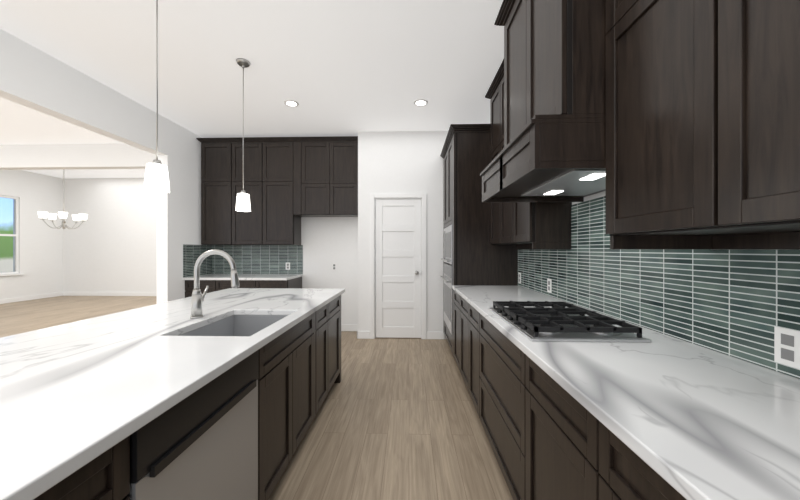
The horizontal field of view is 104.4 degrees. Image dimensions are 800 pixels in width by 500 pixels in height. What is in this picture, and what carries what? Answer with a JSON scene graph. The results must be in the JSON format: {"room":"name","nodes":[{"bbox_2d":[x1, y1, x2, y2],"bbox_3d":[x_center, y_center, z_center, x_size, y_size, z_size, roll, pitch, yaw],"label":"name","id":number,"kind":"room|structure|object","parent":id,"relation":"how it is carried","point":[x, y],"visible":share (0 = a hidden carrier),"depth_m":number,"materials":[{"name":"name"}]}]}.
{"room":"kitchen","nodes":[
{"label":"kitchen","id":0,"kind":"room"},
{"bbox_2d":[0,170,62,298],"bbox_3d":[-9.792,-0.350,3.010,0.150,3.320,11.850,0,0,2],"label":"wall","id":1,"kind":"structure","parent":0,"point":[41,254],"depth_m":8.14,"materials":[{"name":"white paint"}]},
{"bbox_2d":[0,195,24,275],"bbox_3d":[-9.628,-0.334,7.122,0.160,1.948,1.500,0,0,2],"label":"dining window","id":2,"kind":"structure","parent":1,"relation":"in","point":[9,235],"depth_m":7.66,"materials":[{"name":"white"}]},
{"bbox_2d":[0,292,62,303],"bbox_3d":[-9.712,1.255,2.933,0.014,0.110,11.700,0,0,2],"label":"baseboard","id":3,"kind":"structure","parent":1,"relation":"attached to","point":[2,301],"depth_m":8.00,"materials":[{"name":"white wood"}]},
{"bbox_2d":[24,169,145,177],"bbox_3d":[-6.398,-2.060,7.073,6.800,0.100,3.630,0,0,2],"label":"ceiling","id":4,"kind":"structure","parent":0,"point":[104,173],"depth_m":8.21,"materials":[{"name":"paint"}]},
{"bbox_2d":[38,169,87,228],"bbox_3d":[-7.071,-1.220,6.519,0.697,1.580,0.702,0,0,2],"label":"dining chandelier","id":5,"kind":"object","parent":4,"relation":"hanging from","point":[63,216],"visible":0.92,"depth_m":6.50,"materials":[{"name":"white glass"}]},
{"bbox_2d":[63,178,156,291],"bbox_3d":[-6.249,-0.350,8.760,6.600,3.320,0.150,0,0,2],"label":"wall","id":6,"kind":"structure","parent":0,"point":[110,244],"depth_m":8.74,"materials":[{"name":"white paint"}]},
{"bbox_2d":[63,292,156,295],"bbox_3d":[-6.312,1.255,8.678,6.420,0.110,0.018,0,0,2],"label":"baseboard","id":7,"kind":"structure","parent":6,"relation":"attached to","point":[64,293],"depth_m":8.73,"materials":[{"name":"white"}]},
{"bbox_2d":[157,119,208,303],"bbox_3d":[-3.144,-0.210,4.578,0.150,3.040,0.930,0,0,2],"label":"wall","id":8,"kind":"structure","parent":0,"point":[178,215],"depth_m":4.29,"materials":[{"name":"white paint"}]},
{"bbox_2d":[0,29,167,154],"bbox_3d":[-3.262,-1.490,0.505,0.150,0.480,7.220,0,0,2],"label":"header","id":9,"kind":"object","parent":8,"relation":"attached to","point":[32,77],"visible":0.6,"depth_m":2.96,"materials":[{"name":"white paint"}]},
{"bbox_2d":[183,245,211,277],"bbox_3d":[-3.062,0.165,4.711,0.006,0.468,0.641,0,0,2],"label":"backsplash","id":10,"kind":"structure","parent":8,"relation":"attached to","point":[192,254],"depth_m":4.62,"materials":[{"name":"teal glass"}]},
{"bbox_2d":[0,0,503,144],"bbox_3d":[-4.266,-1.780,1.059,11.410,0.100,8.270,0,0,2],"label":"ceiling","id":11,"kind":"structure","parent":0,"point":[342,67],"depth_m":2.84,"materials":[{"name":"paint"}]},
{"bbox_2d":[144,0,169,192],"bbox_3d":[-1.476,-1.043,1.883,0.126,1.374,0.126,0,0,2],"label":"pendant light","id":12,"kind":"object","parent":11,"relation":"hanging from","point":[156,179],"visible":1,"depth_m":1.86,"materials":[{"name":"white glass"}]},
{"bbox_2d":[236,58,250,211],"bbox_3d":[-1.448,-1.043,2.863,0.126,1.374,0.126,0,0,2],"label":"pendant light","id":13,"kind":"object","parent":11,"relation":"hanging from","point":[243,201],"visible":0.98,"depth_m":2.84,"materials":[{"name":"white glass"}]},
{"bbox_2d":[284,100,298,106],"bbox_3d":[-1.284,-1.726,3.669,0.170,0.007,0.170,0,0,2],"label":"recessed light","id":14,"kind":"object","parent":11,"relation":"in","point":[291,103],"visible":1,"depth_m":3.66,"materials":[{"name":"white"}]},
{"bbox_2d":[414,99,427,105],"bbox_3d":[0.246,-1.726,3.654,0.170,0.007,0.170,0,0,2],"label":"recessed light","id":15,"kind":"object","parent":11,"relation":"in","point":[420,102],"visible":1,"depth_m":3.63,"materials":[{"name":"white"}]},
{"bbox_2d":[0,296,512,499],"bbox_3d":[-4.213,1.360,2.873,11.410,0.100,11.900,0,0,2],"label":"floor","id":16,"kind":"structure","parent":0,"point":[396,419],"depth_m":2.29,"materials":[{"name":"brown wood"}]},
{"bbox_2d":[33,436,129,499],"bbox_3d":[-0.972,0.873,0.446,0.620,0.874,0.637,0,0,2],"label":"base cabinet","id":17,"kind":"object","parent":16,"relation":"on","point":[106,477],"depth_m":0.69,"materials":[{"name":"black wood"}]},
{"bbox_2d":[127,350,258,499],"bbox_3d":[-0.929,0.875,1.074,0.610,0.869,0.614,0,0,2],"label":"dishwasher","id":18,"kind":"object","parent":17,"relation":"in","point":[201,443],"visible":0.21,"depth_m":1.02,"materials":[{"name":"silver metal"}]},
{"bbox_2d":[185,280,220,297],"bbox_3d":[-2.806,0.873,4.720,0.511,0.874,0.623,0,0,2],"label":"base cabinet","id":19,"kind":"object","parent":16,"relation":"on","point":[215,285],"depth_m":4.41,"materials":[{"name":"black wood"}]},
{"bbox_2d":[183,274,302,279],"bbox_3d":[-2.318,0.417,4.693,1.487,0.035,0.648,0,0,2],"label":"countertop","id":20,"kind":"structure","parent":19,"relation":"on","point":[250,277],"depth_m":4.56,"materials":[{"name":"stone"}]},
{"bbox_2d":[221,280,260,289],"bbox_3d":[-2.323,0.873,4.706,0.698,0.874,0.623,0,0,2],"label":"base cabinet","id":21,"kind":"object","parent":16,"relation":"on","point":[225,284],"depth_m":4.40,"materials":[{"name":"black wood"}]},
{"bbox_2d":[261,277,301,287],"bbox_3d":[-1.840,0.873,4.692,0.510,0.874,0.623,0,0,2],"label":"base cabinet","id":22,"kind":"object","parent":16,"relation":"on","point":[296,282],"depth_m":4.39,"materials":[{"name":"black wood"}]},
{"bbox_2d":[258,347,316,499],"bbox_3d":[-0.932,1.010,1.809,0.620,0.600,0.810,0,0,2],"label":"base cabinet","id":23,"kind":"object","parent":16,"relation":"on","point":[299,370],"depth_m":1.67,"materials":[{"name":"black wood"}]},
{"bbox_2d":[263,295,340,411],"bbox_3d":[-0.909,0.873,2.659,0.622,0.874,0.890,0,0,2],"label":"base cabinet","id":24,"kind":"object","parent":16,"relation":"on","point":[321,329],"depth_m":2.46,"materials":[{"name":"black wood"}]},
{"bbox_2d":[0,288,344,499],"bbox_3d":[-1.218,0.417,1.111,1.200,0.035,4.150,0,0,2],"label":"countertop","id":25,"kind":"structure","parent":24,"relation":"on","point":[75,396],"depth_m":1.02,"materials":[{"name":"stone"}]},
{"bbox_2d":[190,249,239,318],"bbox_3d":[-1.082,0.200,1.843,0.286,0.400,0.124,0,0,2],"label":"pull-down faucet","id":26,"kind":"object","parent":25,"relation":"on","point":[198,297],"visible":1,"depth_m":1.80,"materials":[{"name":"silver metal"}]},
{"bbox_2d":[179,315,287,335],"bbox_3d":[-0.900,0.545,1.744,0.466,0.219,0.661,0,0,2],"label":"undermount sink","id":27,"kind":"object","parent":25,"relation":"in","point":[241,325],"visible":0.12,"depth_m":2.05,"materials":[{"name":"silver metal"}]},
{"bbox_2d":[454,290,457,365],"bbox_3d":[0.947,0.873,3.196,0.708,0.874,0.487,0,0,2],"label":"base cabinet","id":28,"kind":"object","parent":16,"relation":"on","point":[455,293],"depth_m":3.33,"materials":[{"name":"black wood"}]},
{"bbox_2d":[458,294,465,384],"bbox_3d":[0.935,0.873,2.794,0.708,0.874,0.561,0,0,2],"label":"base cabinet","id":29,"kind":"object","parent":16,"relation":"on","point":[461,302],"depth_m":2.96,"materials":[{"name":"black"}]},
{"bbox_2d":[466,301,473,403],"bbox_3d":[0.924,0.873,2.414,0.708,0.874,0.440,0,0,2],"label":"base cabinet","id":30,"kind":"object","parent":16,"relation":"on","point":[469,309],"depth_m":2.53,"materials":[{"name":"black wood"}]},
{"bbox_2d":[440,124,517,356],"bbox_3d":[0.936,-0.030,3.945,0.774,2.680,1.131,0,0,2],"label":"tall cabinet","id":31,"kind":"object","parent":16,"relation":"on","point":[472,255],"visible":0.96,"depth_m":3.45,"materials":[{"name":"black wood"}]},
{"bbox_2d":[474,308,521,499],"bbox_3d":[0.905,0.873,1.761,0.708,0.874,0.989,0,0,2],"label":"base cabinet","id":32,"kind":"object","parent":16,"relation":"on","point":[497,361],"depth_m":1.71,"materials":[{"name":"black wood"}]},
{"bbox_2d":[522,352,577,499],"bbox_3d":[0.885,0.873,1.039,0.708,0.874,0.575,0,0,2],"label":"base cabinet","id":33,"kind":"object","parent":16,"relation":"on","point":[548,437],"depth_m":1.14,"materials":[{"name":"black wood"}]},
{"bbox_2d":[452,285,799,499],"bbox_3d":[0.876,0.417,1.109,0.728,0.035,4.668,0,0,2],"label":"countertop","id":34,"kind":"structure","parent":33,"relation":"on","point":[687,420],"depth_m":0.81,"materials":[{"name":"stone"}]},
{"bbox_2d":[489,301,650,341],"bbox_3d":[0.837,0.369,1.702,0.506,0.060,0.728,0,0,2],"label":"gas cooktop","id":35,"kind":"object","parent":34,"relation":"in","point":[544,321],"visible":1,"depth_m":1.47,"materials":[{"name":"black metal"}]},
{"bbox_2d":[578,402,685,499],"bbox_3d":[0.870,0.873,0.554,0.708,0.874,0.639,0,0,2],"label":"base cabinet","id":36,"kind":"object","parent":16,"relation":"on","point":[608,469],"depth_m":0.77,"materials":[{"name":"black wood"}]},
{"bbox_2d":[301,217,357,323],"bbox_3d":[-1.904,-0.210,5.067,2.600,3.040,0.120,0,0,2],"label":"wall","id":37,"kind":"structure","parent":0,"point":[326,242],"depth_m":4.98,"materials":[{"name":"white paint"}]},
{"bbox_2d":[0,143,155,169],"bbox_3d":[-6.428,-1.680,5.183,6.450,0.660,0.150,0,0,2],"label":"header","id":38,"kind":"object","parent":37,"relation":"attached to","point":[66,156],"visible":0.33,"depth_m":5.08,"materials":[{"name":"white paint"}]},
{"bbox_2d":[200,140,247,244],"bbox_3d":[-2.743,-0.848,4.855,0.534,1.557,0.350,0,0,2],"label":"upper cabinet","id":39,"kind":"object","parent":37,"relation":"attached to","point":[218,157],"depth_m":4.69,"materials":[{"name":"black wood"}]},
{"bbox_2d":[236,140,275,244],"bbox_3d":[-2.303,-0.848,4.842,0.597,1.557,0.350,0,0,2],"label":"upper cabinet","id":40,"kind":"object","parent":37,"relation":"attached to","point":[252,226],"depth_m":4.67,"materials":[{"name":"black wood"}]},
{"bbox_2d":[212,245,302,273],"bbox_3d":[-2.309,0.165,5.014,1.487,0.468,0.006,0,0,2],"label":"backsplash","id":41,"kind":"structure","parent":37,"relation":"attached to","point":[261,259],"depth_m":5.01,"materials":[{"name":"teal glass"}]},
{"bbox_2d":[268,140,303,244],"bbox_3d":[-1.863,-0.848,4.829,0.534,1.557,0.350,0,0,2],"label":"upper cabinet","id":42,"kind":"object","parent":37,"relation":"attached to","point":[289,182],"depth_m":4.66,"materials":[{"name":"black wood"}]},
{"bbox_2d":[300,140,357,216],"bbox_3d":[-1.047,-1.074,4.805,0.863,1.106,0.350,0,0,2],"label":"upper cabinet","id":43,"kind":"object","parent":37,"relation":"attached to","point":[328,168],"depth_m":4.64,"materials":[{"name":"black wood"}]},
{"bbox_2d":[332,263,336,269],"bbox_3d":[-1.056,0.280,4.979,0.072,0.116,0.006,0,0,2],"label":"outlet","id":44,"kind":"object","parent":37,"relation":"attached to","point":[334,266],"visible":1,"depth_m":4.98,"materials":[{"name":"white plastic"}]},
{"bbox_2d":[341,324,357,330],"bbox_3d":[-0.972,1.255,4.973,0.730,0.110,0.014,0,0,2],"label":"baseboard","id":45,"kind":"structure","parent":37,"relation":"attached to","point":[344,327],"depth_m":4.96,"materials":[{"name":"white"}]},
{"bbox_2d":[358,131,447,338],"bbox_3d":[0.363,-0.210,4.591,1.960,3.040,0.120,0,0,2],"label":"wall","id":46,"kind":"structure","parent":0,"point":[392,162],"depth_m":4.54,"materials":[{"name":"white paint"}]},
{"bbox_2d":[356,328,362,338],"bbox_3d":[-0.621,1.255,4.748,0.018,0.110,0.404,0,0,2],"label":"baseboard","id":47,"kind":"structure","parent":46,"relation":"attached to","point":[359,333],"depth_m":4.55,"materials":[{"name":"white"}]},
{"bbox_2d":[375,199,420,337],"bbox_3d":[-0.027,0.280,4.540,0.671,2.037,0.099,0,0,2],"label":"pantry door","id":48,"kind":"structure","parent":46,"relation":"in","point":[397,268],"depth_m":4.56,"materials":[{"name":"white paint"}]},
{"bbox_2d":[370,193,425,338],"bbox_3d":[-0.025,0.246,4.595,0.827,2.127,0.136,0,0,2],"label":"door frame","id":49,"kind":"structure","parent":46,"relation":"attached to","point":[421,196],"depth_m":4.53,"materials":[{"name":"white wood"}]},
{"bbox_2d":[529,191,799,357],"bbox_3d":[1.333,-0.210,1.637,0.150,3.040,9.750,0,0,2],"label":"wall","id":50,"kind":"structure","parent":0,"point":[595,196],"depth_m":1.97,"materials":[{"name":"white paint"}]},
{"bbox_2d":[489,71,571,246],"bbox_3d":[1.138,-0.865,2.869,0.308,1.621,1.132,0,0,2],"label":"upper cabinet","id":51,"kind":"object","parent":50,"relation":"attached to","point":[534,225],"depth_m":2.60,"materials":[{"name":"black wood"}]},
{"bbox_2d":[480,0,605,202],"bbox_3d":[0.903,-0.932,1.714,0.709,1.205,0.920,0,0,2],"label":"wood range hood","id":52,"kind":"object","parent":50,"relation":"attached to","point":[554,150],"visible":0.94,"depth_m":1.38,"materials":[{"name":"black wood"}]},
{"bbox_2d":[518,196,799,378],"bbox_3d":[1.238,0.036,1.099,0.006,0.728,4.668,0,0,2],"label":"backsplash","id":53,"kind":"structure","parent":50,"relation":"attached to","point":[739,304],"depth_m":1.37,"materials":[{"name":"teal glass"}]},
{"bbox_2d":[518,272,520,283],"bbox_3d":[1.297,0.310,3.364,0.006,0.116,0.072,0,0,2],"label":"electrical outlet","id":54,"kind":"object","parent":53,"relation":"attached to","point":[519,277],"visible":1,"depth_m":3.36,"materials":[{"name":"white plastic"}]},
{"bbox_2d":[547,278,551,292],"bbox_3d":[1.277,0.310,2.650,0.006,0.116,0.072,0,0,2],"label":"electrical outlet","id":55,"kind":"object","parent":53,"relation":"attached to","point":[549,285],"visible":1,"depth_m":2.64,"materials":[{"name":"white plastic"}]},
{"bbox_2d":[774,326,799,368],"bbox_3d":[1.228,0.310,0.981,0.006,0.116,0.072,0,0,2],"label":"electrical outlet","id":56,"kind":"object","parent":53,"relation":"attached to","point":[787,347],"visible":1,"depth_m":0.98,"materials":[{"name":"white plastic"}]},
{"bbox_2d":[606,0,757,239],"bbox_3d":[1.029,-0.738,0.989,0.418,1.366,0.516,0,0,2],"label":"upper cabinet","id":57,"kind":"object","parent":50,"relation":"attached to","point":[644,37],"depth_m":1.06,"materials":[{"name":"black wood"}]},
{"bbox_2d":[682,0,799,235],"bbox_3d":[1.016,-0.738,0.567,0.418,1.366,0.578,0,0,2],"label":"upper cabinet","id":58,"kind":"object","parent":50,"relation":"attached to","point":[702,124],"depth_m":0.74,"materials":[{"name":"black wood"}]}
]}

